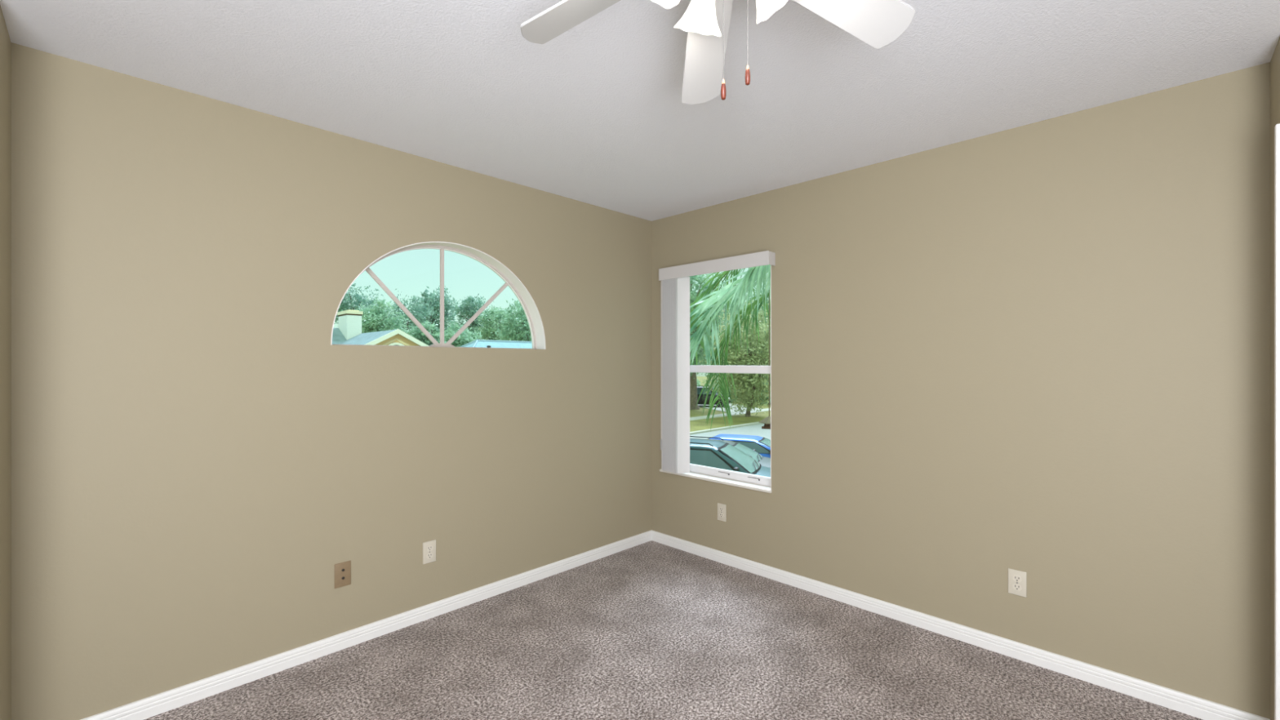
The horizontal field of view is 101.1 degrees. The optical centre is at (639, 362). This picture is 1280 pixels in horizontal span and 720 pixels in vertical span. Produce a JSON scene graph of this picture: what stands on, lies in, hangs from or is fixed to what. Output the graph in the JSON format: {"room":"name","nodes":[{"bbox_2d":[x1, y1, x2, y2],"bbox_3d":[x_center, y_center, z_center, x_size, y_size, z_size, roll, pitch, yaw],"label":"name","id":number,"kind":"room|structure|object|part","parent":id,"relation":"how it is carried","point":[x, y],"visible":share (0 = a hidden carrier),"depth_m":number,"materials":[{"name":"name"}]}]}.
{"room":"empty bedroom","nodes":[
{"label":"empty bedroom","id":0,"kind":"room"},
{"bbox_2d":[0,5,11,719],"bbox_3d":[-2.560,0.139,1.093,0.340,2.440,1.589,0,0,44],"label":"wall","id":1,"kind":"structure","parent":0,"point":[5,41],"depth_m":1.68,"materials":[{"name":"beige paint"}]},
{"bbox_2d":[11,42,651,719],"bbox_3d":[-1.620,0.139,2.385,0.128,2.440,5.150,0,0,44],"label":"wall","id":2,"kind":"structure","parent":0,"point":[195,458],"depth_m":2.26,"materials":[{"name":"beige paint"}]},
{"bbox_2d":[334,560,351,588],"bbox_3d":[-1.410,1.008,2.500,0.012,0.114,0.072,0,0,44],"label":"jack plate","id":3,"kind":"object","parent":2,"relation":"attached to","point":[342,570],"visible":1,"depth_m":2.50,"materials":[{"name":"beige plastic"}]},
{"bbox_2d":[80,529,651,719],"bbox_3d":[-1.013,1.322,2.903,0.014,0.074,3.161,0,0,44],"label":"baseboard","id":4,"kind":"structure","parent":2,"relation":"attached to","point":[151,706],"depth_m":2.47,"materials":[{"name":"white wood"}]},
{"bbox_2d":[422,539,435,564],"bbox_3d":[-1.118,1.008,2.799,0.009,0.114,0.070,0,0,44],"label":"wall outlet","id":5,"kind":"object","parent":2,"relation":"attached to","point":[428,547],"visible":1,"depth_m":2.79,"materials":[{"name":"beige plastic"}]},
{"bbox_2d":[426,545,432,551],"bbox_3d":[-1.116,0.989,2.797,0.003,0.028,0.034,0,0,44],"label":"receptacle","id":6,"kind":"object","parent":5,"relation":"attached to","point":[429,548],"depth_m":2.80,"materials":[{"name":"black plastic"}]},
{"bbox_2d":[426,552,433,559],"bbox_3d":[-1.116,1.028,2.797,0.003,0.028,0.034,0,0,44],"label":"receptacle","id":7,"kind":"object","parent":5,"relation":"attached to","point":[429,555],"depth_m":2.80,"materials":[{"name":"white plastic"}]},
{"bbox_2d":[330,241,546,349],"bbox_3d":[-1.068,-0.367,2.947,0.125,0.582,1.217,0,0,44],"label":"window","id":8,"kind":"structure","parent":2,"relation":"in","point":[531,310],"depth_m":3.04,"materials":[{"name":"white paint"}]},
{"bbox_2d":[0,0,1279,221],"bbox_3d":[0.085,-1.156,0.712,5.050,0.150,5.150,0,0,44],"label":"ceiling","id":9,"kind":"structure","parent":0,"point":[595,113],"depth_m":1.96,"materials":[{"name":"white paint"}]},
{"bbox_2d":[520,0,915,104],"bbox_3d":[0.186,-0.825,1.224,0.969,0.512,0.940,0,0,0],"label":"ceiling fan","id":10,"kind":"object","parent":9,"relation":"hanging from","point":[877,24],"visible":1,"depth_m":1.32,"materials":[{"name":"white metal"}]},
{"bbox_3d":[-0.120,-0.887,1.295,0.383,0.006,0.126,-17,7,18],"label":"fan blade","id":11,"kind":"part","parent":10,"relation":"part of","materials":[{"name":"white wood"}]},
{"bbox_3d":[0.068,-0.873,1.161,0.126,0.096,0.126,39,-9,-11],"label":"lamp shade","id":12,"kind":"part","parent":10,"relation":"part of","materials":[{"name":"white glass"}]},
{"bbox_3d":[0.153,-0.873,1.304,0.126,0.096,0.126,0,38,-14],"label":"lamp shade","id":13,"kind":"part","parent":10,"relation":"part of","materials":[{"name":"white glass"}]},
{"bbox_3d":[0.188,-0.887,1.510,0.126,0.006,0.383,-12,-16,-2],"label":"fan blade","id":14,"kind":"part","parent":10,"relation":"part of","materials":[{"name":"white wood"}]},
{"bbox_3d":[0.181,-0.765,1.147,0.003,0.313,0.016,0,0,0],"label":"pull chain","id":15,"kind":"part","parent":10,"relation":"part of","materials":[{"name":"white metal"}]},
{"bbox_3d":[0.231,-0.789,1.173,0.020,0.265,0.003,0,0,17],"label":"pull chain","id":16,"kind":"part","parent":10,"relation":"part of","materials":[{"name":"grey metal"}]},
{"bbox_3d":[0.296,-0.873,1.218,0.126,0.096,0.126,-39,9,-11],"label":"lamp shade","id":17,"kind":"part","parent":10,"relation":"part of","materials":[{"name":"white glass"}]},
{"bbox_3d":[0.488,-0.887,1.282,0.383,0.006,0.126,17,-18,-16],"label":"fan blade","id":18,"kind":"part","parent":10,"relation":"part of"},
{"bbox_2d":[143,540,1203,719],"bbox_3d":[0.085,1.459,0.712,5.050,0.200,5.150,0,0,44],"label":"floor","id":19,"kind":"structure","parent":0,"point":[650,630],"depth_m":2.34,"materials":[{"name":"carpet"}]},
{"bbox_2d":[651,62,1270,719],"bbox_3d":[1.890,0.139,2.409,4.850,2.440,0.200,0,0,44],"label":"wall","id":20,"kind":"structure","parent":0,"point":[1041,349],"depth_m":2.37,"materials":[{"name":"beige paint"}]},
{"bbox_2d":[659,265,772,493],"bbox_3d":[0.553,0.070,3.702,0.943,1.505,0.206,0,0,44],"label":"window","id":21,"kind":"structure","parent":20,"relation":"in","point":[748,481],"depth_m":3.59,"materials":[{"name":"white paint"}]},
{"bbox_3d":[0.516,0.812,3.664,0.943,0.020,0.101,0,0,44],"label":"sill","id":22,"kind":"part","parent":21,"relation":"part of","materials":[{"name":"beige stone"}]},
{"bbox_2d":[658,250,775,473],"bbox_3d":[0.494,0.053,3.582,0.910,1.479,0.090,0,0,44],"label":"vertical blind","id":23,"kind":"object","parent":21,"relation":"attached to","point":[675,441],"visible":1,"depth_m":3.77,"materials":[{"name":"grey plastic"}]},
{"bbox_3d":[0.154,-0.031,3.862,0.003,1.180,0.003,0,0,44],"label":"pull cord","id":24,"kind":"part","parent":23,"relation":"part of","materials":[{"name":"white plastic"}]},
{"bbox_3d":[0.560,0.411,3.697,0.879,0.779,0.032,0,0,44],"label":"sash","id":25,"kind":"part","parent":21,"relation":"part of","materials":[{"name":"white plastic"}]},
{"bbox_2d":[717,502,725,521],"bbox_3d":[0.554,1.018,3.573,0.070,0.114,0.009,0,0,44],"label":"wall outlet","id":26,"kind":"object","parent":20,"relation":"attached to","point":[721,508],"visible":1,"depth_m":3.57,"materials":[{"name":"beige plastic"}]},
{"bbox_2d":[651,529,1268,719],"bbox_3d":[1.174,1.322,2.961,3.055,0.074,0.014,0,0,44],"label":"baseboard","id":27,"kind":"structure","parent":20,"relation":"attached to","point":[1192,705],"depth_m":2.47,"materials":[{"name":"white wood"}]},
{"bbox_2d":[1008,568,1026,597],"bbox_3d":[1.732,1.012,2.418,0.070,0.114,0.009,0,0,44],"label":"wall outlet","id":28,"kind":"object","parent":20,"relation":"attached to","point":[1017,580],"visible":1,"depth_m":2.41,"materials":[{"name":"beige plastic"}]},
{"bbox_2d":[1012,583,1022,591],"bbox_3d":[1.730,1.032,2.416,0.034,0.028,0.003,0,0,44],"label":"receptacle","id":29,"kind":"object","parent":28,"relation":"attached to","point":[1015,587],"depth_m":2.42,"materials":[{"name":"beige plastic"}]},
{"bbox_2d":[1012,574,1022,582],"bbox_3d":[1.730,0.993,2.416,0.034,0.028,0.003,0,0,44],"label":"receptacle","id":30,"kind":"object","parent":28,"relation":"attached to","point":[1015,578],"depth_m":2.42,"materials":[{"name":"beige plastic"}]},
{"bbox_2d":[1270,37,1279,719],"bbox_3d":[2.757,0.139,1.255,1.595,2.440,0.232,0,0,44],"label":"wall","id":31,"kind":"structure","parent":0,"point":[1275,60],"depth_m":1.86,"materials":[{"name":"beige paint"}]},
{"bbox_2d":[1274,123,1279,719],"bbox_3d":[2.133,0.289,1.696,0.114,2.140,0.026,0,0,44],"label":"trim","id":32,"kind":"structure","parent":31,"relation":"attached to","point":[1277,128],"depth_m":1.72,"materials":[{"name":"white"}]},
{"label":"outside","id":33,"kind":"structure","parent":0,"visible":0},
{"bbox_3d":[3.480,3.853,15.418,8.100,0.112,11.800,0,0,44],"label":"driveway","id":34,"kind":"object","parent":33,"visible":0},
{"bbox_2d":[689,435,770,477],"bbox_3d":[1.741,2.930,13.995,4.720,1.734,1.883,0,0,22],"label":"car","id":35,"kind":"object","parent":34,"relation":"on","point":[710,453],"visible":0.16,"depth_m":13.33,"materials":[{"name":"teal paint"}]},
{"bbox_3d":[0.906,2.101,13.742,2.059,0.078,0.029,0,0,22],"label":"roof rail","id":36,"kind":"part","parent":35,"relation":"part of","materials":[{"name":"white metal"}]},
{"bbox_3d":[1.328,2.101,14.764,2.059,0.078,0.029,0,0,22],"label":"roof rail","id":37,"kind":"part","parent":35,"relation":"part of","materials":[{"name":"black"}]},
{"bbox_2d":[733,466,739,471],"bbox_3d":[2.345,2.643,12.846,0.120,0.150,0.220,0,0,22],"label":"mirror","id":38,"kind":"object","parent":35,"relation":"attached to","point":[735,468],"depth_m":12.78,"materials":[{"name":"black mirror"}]},
{"bbox_2d":[691,438,770,467],"bbox_3d":[2.421,3.097,15.895,4.620,1.400,1.818,0,0,22],"label":"car","id":39,"kind":"object","parent":34,"relation":"on","point":[764,461],"visible":0.16,"depth_m":15.62,"materials":[{"name":"grey paint"}]},
{"bbox_2d":[707,434,770,457],"bbox_3d":[3.691,3.157,17.795,4.620,1.280,1.818,0,0,22],"label":"car","id":40,"kind":"object","parent":34,"relation":"on","point":[762,445],"visible":0.19,"depth_m":17.28,"materials":[{"name":"blue paint"}]},
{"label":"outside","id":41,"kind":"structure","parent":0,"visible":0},
{"bbox_2d":[689,376,770,431],"bbox_3d":[-25.381,3.859,57.039,109.400,0.100,180.000,0,0,44],"label":"lawn","id":42,"kind":"structure","parent":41,"point":[717,422],"depth_m":35.22,"materials":[{"name":"green plant"}]},
{"bbox_2d":[333,283,383,324],"bbox_3d":[-27.176,-1.853,50.353,6.426,11.523,6.295,0,0,-21],"label":"tree","id":43,"kind":"object","parent":42,"relation":"on","point":[344,305],"visible":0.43,"depth_m":49.35,"materials":[{"name":"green plant"}]},
{"bbox_2d":[341,296,413,333],"bbox_3d":[-22.895,-0.916,45.929,5.230,9.613,5.379,0,0,41],"label":"tree","id":44,"kind":"object","parent":42,"relation":"on","point":[376,318],"visible":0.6,"depth_m":45.34,"materials":[{"name":"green plant"}]},
{"bbox_2d":[332,310,428,346],"bbox_3d":[-21.061,0.444,26.101,13.100,6.730,20.680,0,0,44],"label":"house","id":45,"kind":"structure","parent":42,"relation":"on","point":[348,331],"depth_m":28.34,"materials":[{"name":"brown paint"}]},
{"bbox_2d":[337,313,362,316],"bbox_3d":[-16.541,-2.661,30.030,1.574,0.080,0.784,0,0,44],"label":"chimney vent","id":46,"kind":"object","parent":45,"relation":"attached to","point":[339,314],"depth_m":29.53,"materials":[{"name":"yellow"}]},
{"bbox_2d":[384,288,435,333],"bbox_3d":[-26.498,-2.183,59.949,6.833,12.146,6.547,0,0,-45],"label":"tree","id":47,"kind":"object","parent":42,"relation":"on","point":[420,317],"visible":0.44,"depth_m":59.26,"materials":[{"name":"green plant"}]},
{"bbox_2d":[406,320,448,346],"bbox_3d":[-19.946,-0.030,49.058,3.619,7.840,3.849,0,0,4],"label":"tree","id":48,"kind":"object","parent":42,"relation":"on","point":[416,333],"visible":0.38,"depth_m":48.43,"materials":[{"name":"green plant"}]},
{"bbox_2d":[408,285,460,330],"bbox_3d":[-25.680,-2.991,66.003,5.943,13.762,6.269,0,0,-34],"label":"tree","id":49,"kind":"object","parent":42,"relation":"on","point":[432,298],"visible":0.48,"depth_m":65.49,"materials":[{"name":"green plant"}]},
{"bbox_2d":[444,319,484,346],"bbox_3d":[-18.957,-0.305,54.861,5.591,8.389,5.524,0,0,-18],"label":"tree","id":50,"kind":"object","parent":42,"relation":"on","point":[464,338],"visible":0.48,"depth_m":53.90,"materials":[{"name":"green plant"}]},
{"bbox_2d":[448,293,493,338],"bbox_3d":[-24.749,-3.179,77.167,6.810,14.139,6.315,0,0,-17],"label":"tree","id":51,"kind":"object","parent":42,"relation":"on","point":[469,311],"visible":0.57,"depth_m":76.02,"materials":[{"name":"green plant"}]},
{"bbox_2d":[474,305,517,340],"bbox_3d":[-18.962,-1.896,69.993,6.461,11.572,6.918,0,0,-26],"label":"tree","id":52,"kind":"object","parent":42,"relation":"on","point":[488,319],"visible":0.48,"depth_m":68.55,"materials":[{"name":"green plant"}]},
{"bbox_2d":[460,339,532,348],"bbox_3d":[-9.930,0.952,48.086,10.125,5.714,19.201,0,0,44],"label":"house","id":53,"kind":"structure","parent":42,"relation":"on","point":[477,343],"depth_m":45.17,"materials":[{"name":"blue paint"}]},
{"bbox_2d":[488,298,531,341],"bbox_3d":[-12.973,-1.827,60.109,7.537,11.434,7.131,0,0,-45],"label":"tree","id":54,"kind":"object","parent":42,"relation":"on","point":[517,320],"visible":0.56,"depth_m":58.87,"materials":[{"name":"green plant"}]},
{"bbox_2d":[689,272,731,409],"bbox_3d":[4.055,-2.026,43.015,7.380,11.911,7.158,0,0,35],"label":"tree","id":55,"kind":"object","parent":42,"relation":"on","point":[693,383],"visible":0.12,"depth_m":42.22,"materials":[{"name":"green plant"}]},
{"bbox_2d":[697,276,751,386],"bbox_3d":[12.162,-4.532,75.571,11.687,17.295,12.874,0,0,10],"label":"tree","id":56,"kind":"object","parent":42,"relation":"on","point":[717,277],"visible":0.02,"depth_m":74.67,"materials":[{"name":"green plant"}]},
{"bbox_2d":[704,377,744,402],"bbox_3d":[7.789,2.572,50.075,3.657,2.565,4.966,0,0,44],"label":"shrub","id":57,"kind":"object","parent":42,"relation":"on","point":[717,378],"visible":0.06,"depth_m":49.49,"materials":[{"name":"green plant"}]},
{"bbox_2d":[689,422,762,435],"bbox_3d":[3.530,3.809,28.677,0.300,0.200,180.000,0,0,44],"label":"curb","id":58,"kind":"object","parent":42,"relation":"on","point":[753,423],"visible":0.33,"depth_m":29.73,"materials":[{"name":"concrete"}]},
{"bbox_2d":[689,264,770,431],"bbox_3d":[2.517,0.706,6.431,5.012,6.426,4.832,0,0,10],"label":"palm tree","id":59,"kind":"object","parent":42,"relation":"on","point":[755,275],"visible":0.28,"depth_m":7.21,"materials":[{"name":"green plant"}]},
{"bbox_2d":[699,300,770,416],"bbox_3d":[7.459,-0.132,36.803,7.043,8.493,6.519,0,0,0],"label":"tree","id":60,"kind":"object","parent":42,"relation":"on","point":[752,384],"visible":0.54,"depth_m":35.95,"materials":[{"name":"green plant"}]},
{"bbox_2d":[735,274,770,382],"bbox_3d":[15.028,-3.655,55.978,12.327,15.126,12.231,0,0,12],"label":"tree","id":61,"kind":"object","parent":42,"relation":"on","point":[761,290],"visible":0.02,"depth_m":55.13,"materials":[{"name":"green plant"}]},
{"bbox_2d":[746,381,770,404],"bbox_3d":[11.370,2.563,48.927,3.841,2.580,4.598,0,0,44],"label":"shrub","id":62,"kind":"object","parent":42,"relation":"on","point":[766,397],"visible":0.09,"depth_m":47.99,"materials":[{"name":"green plant"}]},
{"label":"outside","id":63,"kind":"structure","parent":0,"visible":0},
{"bbox_2d":[697,403,760,412],"bbox_3d":[6.601,3.781,46.667,4.450,0.015,13.909,0,0,-14],"label":"driveway","id":64,"kind":"structure","parent":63,"point":[717,408],"depth_m":43.67,"materials":[{"name":"concrete"}]},
{"bbox_2d":[697,385,730,407],"bbox_3d":[5.746,2.932,45.498,4.218,1.754,1.834,0,0,14],"label":"car","id":65,"kind":"object","parent":64,"relation":"on","point":[701,401],"visible":0.32,"depth_m":44.69,"materials":[{"name":"black paint"}]},
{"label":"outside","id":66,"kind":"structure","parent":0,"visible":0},
{"bbox_2d":[689,408,770,420],"bbox_3d":[0.174,3.849,31.969,1.200,0.120,180.000,0,0,44],"label":"sidewalk","id":67,"kind":"structure","parent":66,"point":[765,409],"depth_m":37.75,"materials":[{"name":"concrete"}]},
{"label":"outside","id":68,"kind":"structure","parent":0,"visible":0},
{"bbox_2d":[689,423,770,439],"bbox_3d":[5.439,3.851,26.804,5.050,0.115,180.000,0,0,44],"label":"street","id":69,"kind":"structure","parent":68,"point":[755,429],"depth_m":28.54,"materials":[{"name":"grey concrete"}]},
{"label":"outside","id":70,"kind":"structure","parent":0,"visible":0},
{"bbox_2d":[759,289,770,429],"bbox_3d":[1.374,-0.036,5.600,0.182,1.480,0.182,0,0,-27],"label":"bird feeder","id":71,"kind":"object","parent":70,"point":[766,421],"visible":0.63,"depth_m":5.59,"materials":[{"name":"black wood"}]},
{"bbox_2d":[761,426,770,429],"bbox_3d":[1.374,0.693,5.600,0.130,0.022,0.130,0,0,27],"label":"tray","id":72,"kind":"object","parent":71,"relation":"on","point":[762,427],"depth_m":5.55,"materials":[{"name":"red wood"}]}
]}

